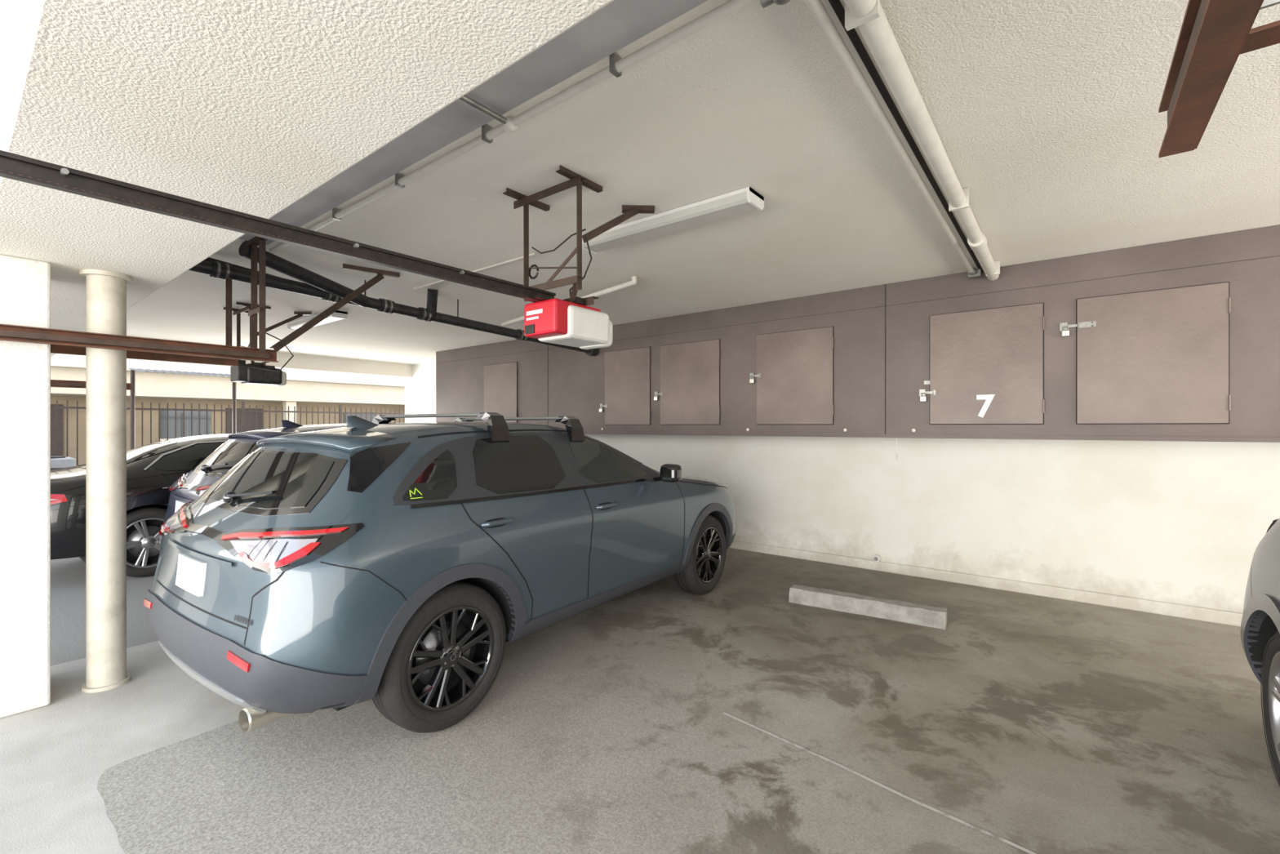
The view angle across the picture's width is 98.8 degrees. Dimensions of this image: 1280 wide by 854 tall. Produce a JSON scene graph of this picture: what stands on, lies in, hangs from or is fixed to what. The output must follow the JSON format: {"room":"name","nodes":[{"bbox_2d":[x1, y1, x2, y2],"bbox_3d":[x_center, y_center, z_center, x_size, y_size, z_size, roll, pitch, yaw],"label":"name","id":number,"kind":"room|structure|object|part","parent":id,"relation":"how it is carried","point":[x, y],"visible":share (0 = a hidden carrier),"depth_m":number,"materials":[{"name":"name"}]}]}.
{"room":"parking garage","nodes":[
{"label":"parking garage","id":0,"kind":"room"},
{"bbox_2d":[245,351,412,377],"bbox_3d":[-6.289,-1.117,9.234,0.300,0.254,5.050,0,0,38],"label":"beam","id":1,"kind":"structure","parent":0,"point":[299,362],"depth_m":10.03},
{"bbox_2d":[0,547,1279,853],"bbox_3d":[-0.022,1.468,3.451,17.300,0.003,6.400,0,0,38],"label":"floor","id":2,"kind":"structure","parent":0,"point":[1039,724],"depth_m":2.52,"materials":[{"name":"concrete"}]},
{"bbox_2d":[0,254,50,717],"bbox_3d":[-3.421,0.302,2.914,0.520,2.335,0.355,0,0,38],"label":"wall pier","id":3,"kind":"object","parent":2,"relation":"on","point":[24,283],"visible":1,"depth_m":2.82,"materials":[{"name":"paint"}]},
{"bbox_2d":[79,269,133,693],"bbox_3d":[-3.039,0.303,3.125,0.220,2.334,0.220,0,0,38],"label":"support post","id":4,"kind":"object","parent":2,"relation":"on","point":[105,291],"visible":1,"depth_m":3.07,"materials":[{"name":"paint"}]},
{"bbox_2d":[50,433,231,577],"bbox_3d":[-4.663,0.781,6.930,2.115,1.378,4.663,0,0,42],"label":"sedan","id":5,"kind":"object","parent":2,"relation":"on","point":[153,468],"visible":0.2,"depth_m":5.33,"materials":[{"name":"black paint"}]},
{"bbox_2d":[158,419,346,542],"bbox_3d":[-2.364,0.707,6.088,2.080,1.528,4.362,0,0,38],"label":"hatchback","id":6,"kind":"object","parent":2,"relation":"on","point":[190,486],"visible":0.09,"depth_m":4.58,"materials":[{"name":"blue paint"}]},
{"bbox_2d":[143,412,736,733],"bbox_3d":[-0.823,0.693,4.259,2.080,1.549,4.362,0,0,35],"label":"compact suv","id":7,"kind":"object","parent":2,"relation":"on","point":[395,566],"visible":1,"depth_m":2.64,"materials":[{"name":"blue paint"}]},
{"bbox_2d":[788,584,946,629],"bbox_3d":[1.769,1.409,4.339,1.145,0.119,0.177,0,0,33],"label":"wheel stop","id":8,"kind":"object","parent":2,"relation":"on","point":[851,602],"visible":1,"depth_m":4.25,"materials":[{"name":"concrete"}]},
{"bbox_2d":[722,711,1036,853],"bbox_3d":[0.992,1.465,2.234,1.600,0.001,0.218,0,0,38],"label":"floor line","id":9,"kind":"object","parent":2,"relation":"on","point":[1019,846],"depth_m":2.20,"materials":[{"name":"white paint"}]},
{"bbox_2d":[1240,517,1279,786],"bbox_3d":[2.353,0.704,0.534,2.080,1.528,4.362,0,0,38],"label":"car","id":10,"kind":"object","parent":2,"relation":"on","point":[1260,631],"visible":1,"depth_m":2.30,"materials":[{"name":"grey paint"}]},
{"bbox_2d":[126,0,1279,364],"bbox_3d":[0.395,-1.419,3.982,17.300,0.350,5.050,0,0,38],"label":"ceiling","id":11,"kind":"structure","parent":0,"point":[1046,111],"depth_m":2.74,"materials":[{"name":"paint"}]},
{"bbox_2d":[50,379,132,390],"bbox_3d":[-7.122,-0.827,5.080,0.057,0.797,3.590,0,0,38],"label":"door track","id":12,"kind":"object","parent":11,"relation":"attached to","point":[54,383],"visible":0.35,"depth_m":6.08,"materials":[{"name":"metal"}]},
{"bbox_2d":[50,276,238,366],"bbox_3d":[-3.942,-0.734,2.525,0.060,0.612,3.500,0,0,38],"label":"door track","id":13,"kind":"object","parent":11,"relation":"attached to","point":[55,348],"visible":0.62,"depth_m":3.68,"materials":[{"name":"metal"}]},
{"bbox_2d":[0,235,399,371],"bbox_3d":[-3.278,-0.810,2.642,0.420,0.888,4.505,0,0,38],"label":"door track","id":14,"kind":"object","parent":11,"relation":"attached to","point":[7,332],"visible":0.99,"depth_m":3.48,"materials":[{"name":"metal"}]},
{"bbox_2d":[222,302,313,386],"bbox_3d":[-5.220,-0.846,4.302,0.535,0.822,4.715,0,0,38],"label":"garage door opener","id":15,"kind":"object","parent":11,"relation":"hanging from","point":[244,375],"visible":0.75,"depth_m":5.72,"materials":[{"name":"metal"}]},
{"bbox_3d":[-5.385,-0.655,4.072,0.035,0.056,4.150,0,0,38],"label":"rail","id":16,"kind":"part","parent":15,"relation":"part of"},
{"bbox_3d":[-4.036,-0.547,5.778,0.257,0.225,0.500,0,0,38],"label":"motor","id":17,"kind":"part","parent":15,"relation":"part of","materials":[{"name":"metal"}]},
{"bbox_2d":[0,0,614,356],"bbox_3d":[-1.391,-1.228,1.710,17.300,0.725,0.730,0,0,38],"label":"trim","id":18,"kind":"structure","parent":11,"relation":"attached to","point":[251,107],"depth_m":1.44,"materials":[{"name":"white paint"}]},
{"bbox_2d":[287,311,347,329],"bbox_3d":[-3.710,-1.204,6.285,1.200,0.074,0.176,0,0,38],"label":"fluorescent ceiling light","id":19,"kind":"object","parent":11,"relation":"attached to","point":[337,315],"visible":0.64,"depth_m":6.18,"materials":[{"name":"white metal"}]},
{"bbox_2d":[0,150,654,349],"bbox_3d":[-1.564,-0.846,1.429,0.535,0.822,4.715,0,0,38],"label":"garage door opener","id":20,"kind":"object","parent":11,"relation":"hanging from","point":[569,322],"visible":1,"depth_m":2.27,"materials":[{"name":"red plastic"}]},
{"bbox_3d":[-1.727,-0.655,1.198,0.040,0.056,4.150,0,0,38],"label":"rail","id":21,"kind":"part","parent":20,"relation":"part of","materials":[{"name":"metal"}]},
{"bbox_3d":[-0.380,-0.547,2.905,0.257,0.225,0.500,0,0,38],"label":"motor","id":22,"kind":"part","parent":20,"relation":"part of","materials":[{"name":"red plastic"}]},
{"bbox_3d":[-0.322,-0.943,3.010,0.535,0.629,0.695,0,0,38],"label":"hanger frame","id":23,"kind":"part","parent":20,"relation":"part of","materials":[{"name":"brown metal"}]},
{"bbox_2d":[187,242,598,355],"bbox_3d":[-1.801,-1.073,5.191,0.640,0.385,4.225,0,0,38],"label":"drain pipe","id":24,"kind":"object","parent":11,"relation":"attached to","point":[316,285],"visible":0.85,"depth_m":4.32,"materials":[{"name":"metal"}]},
{"bbox_2d":[239,0,707,244],"bbox_3d":[1.554,-1.238,0.197,10.800,0.012,0.510,0,0,38],"label":"ceiling band","id":25,"kind":"object","parent":11,"relation":"attached to","point":[619,24],"depth_m":2.02,"materials":[{"name":"grey paint"}]},
{"bbox_2d":[413,252,535,289],"bbox_3d":[-1.382,-1.224,4.392,1.600,0.020,0.020,0,0,38],"label":"conduit","id":26,"kind":"object","parent":11,"relation":"attached to","point":[533,253],"visible":0.81,"depth_m":4.22,"materials":[{"name":"white metal"}]},
{"bbox_2d":[269,0,757,253],"bbox_3d":[1.625,-1.205,0.296,10.790,0.072,0.375,0,0,38],"label":"conduit","id":27,"kind":"object","parent":11,"relation":"attached to","point":[617,64],"visible":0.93,"depth_m":2.03,"materials":[{"name":"grey metal"}]},
{"bbox_2d":[501,275,636,326],"bbox_3d":[-0.730,-1.139,5.132,1.835,0.202,0.045,0,0,40],"label":"fluorescent ceiling light","id":28,"kind":"object","parent":11,"relation":"attached to","point":[633,282],"visible":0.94,"depth_m":4.75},
{"bbox_2d":[582,186,764,253],"bbox_3d":[0.136,-1.204,3.289,1.230,0.074,0.176,0,0,38],"label":"fluorescent ceiling light","id":29,"kind":"object","parent":11,"relation":"attached to","point":[745,200],"visible":0.81,"depth_m":3.16,"materials":[{"name":"white metal"}]},
{"bbox_2d":[760,0,983,278],"bbox_3d":[1.524,-1.200,2.913,0.157,0.082,3.695,0,0,38],"label":"conduit","id":30,"kind":"object","parent":11,"relation":"attached to","point":[817,9],"visible":0.98,"depth_m":2.05,"materials":[{"name":"black"}]},
{"bbox_2d":[844,0,999,280],"bbox_3d":[1.467,-1.186,2.627,0.101,0.110,4.224,0,0,38],"label":"ceiling pipe","id":31,"kind":"object","parent":11,"relation":"attached to","point":[869,17],"depth_m":2.00,"materials":[{"name":"white plastic"}]},
{"bbox_2d":[1158,0,1279,158],"bbox_3d":[0.069,-0.827,-0.690,0.740,0.797,3.400,0,0,38],"label":"metal bracket","id":32,"kind":"object","parent":11,"relation":"attached to","point":[1213,33],"visible":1,"depth_m":0.68,"materials":[{"name":"metal"}]},
{"bbox_2d":[404,361,1279,613],"bbox_3d":[2.032,-0.180,6.066,17.300,3.300,0.250,0,0,38],"label":"wall","id":33,"kind":"structure","parent":0,"point":[1172,522],"depth_m":4.89,"materials":[{"name":"white paint"}]},
{"bbox_2d":[435,225,1279,460],"bbox_3d":[2.657,-0.473,4.879,14.830,1.535,0.836,0,0,38],"label":"storage cabinet","id":34,"kind":"object","parent":33,"relation":"attached to","point":[1179,340],"visible":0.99,"depth_m":4.44,"materials":[{"name":"paint"}]},
{"bbox_2d":[976,394,995,417],"bbox_3d":[2.724,-0.158,4.322,0.124,0.181,0.004,0,0,38],"label":"number sign","id":35,"kind":"object","parent":34,"relation":"attached to","point":[988,397],"visible":1,"depth_m":4.32,"materials":[{"name":"white paint"}]},
{"bbox_2d":[872,554,880,562],"bbox_3d":[2.399,1.340,5.561,0.070,0.070,0.050,0,0,38],"label":"pipe cleanout","id":36,"kind":"object","parent":33,"relation":"attached to","point":[876,557],"visible":1,"depth_m":5.54,"materials":[{"name":"white plastic"}]},
{"bbox_2d":[728,539,1242,626],"bbox_3d":[4.263,1.420,4.131,11.400,0.100,0.035,0,0,38],"label":"baseboard","id":37,"kind":"structure","parent":33,"relation":"attached to","point":[1220,616],"depth_m":4.84,"materials":[{"name":"white paint"}]},
{"label":"outside","id":38,"kind":"structure","parent":0,"visible":0},
{"label":"ground","id":39,"kind":"structure","parent":38,"visible":0},
{"bbox_2d":[50,455,75,469],"bbox_3d":[-9.679,0.983,8.877,0.710,0.975,0.700,0,0,38],"label":"condenser","id":40,"kind":"object","parent":39,"relation":"on","point":[56,461],"visible":0.16,"depth_m":8.84,"materials":[{"name":"grey metal"}]},
{"bbox_2d":[128,368,235,448],"bbox_3d":[-7.602,0.250,9.343,1.100,2.440,1.500,0,0,38],"label":"corrugated awning","id":41,"kind":"object","parent":39,"relation":"on","point":[132,370],"visible":0.59,"depth_m":9.07,"materials":[{"name":"metal"}]},
{"bbox_2d":[50,353,404,466],"bbox_3d":[-13.379,-0.330,20.686,7.400,3.600,28.000,0,0,38],"label":"neighboring building","id":42,"kind":"structure","parent":39,"relation":"on","point":[303,388],"depth_m":16.67,"materials":[{"name":"beige paint"}]},
{"bbox_2d":[50,400,404,465],"bbox_3d":[-7.953,0.470,12.538,0.050,2.000,14.909,0,0,38],"label":"iron fence","id":43,"kind":"object","parent":39,"relation":"on","point":[242,410],"visible":0.12,"depth_m":11.39,"materials":[{"name":"brown metal"}]}
]}

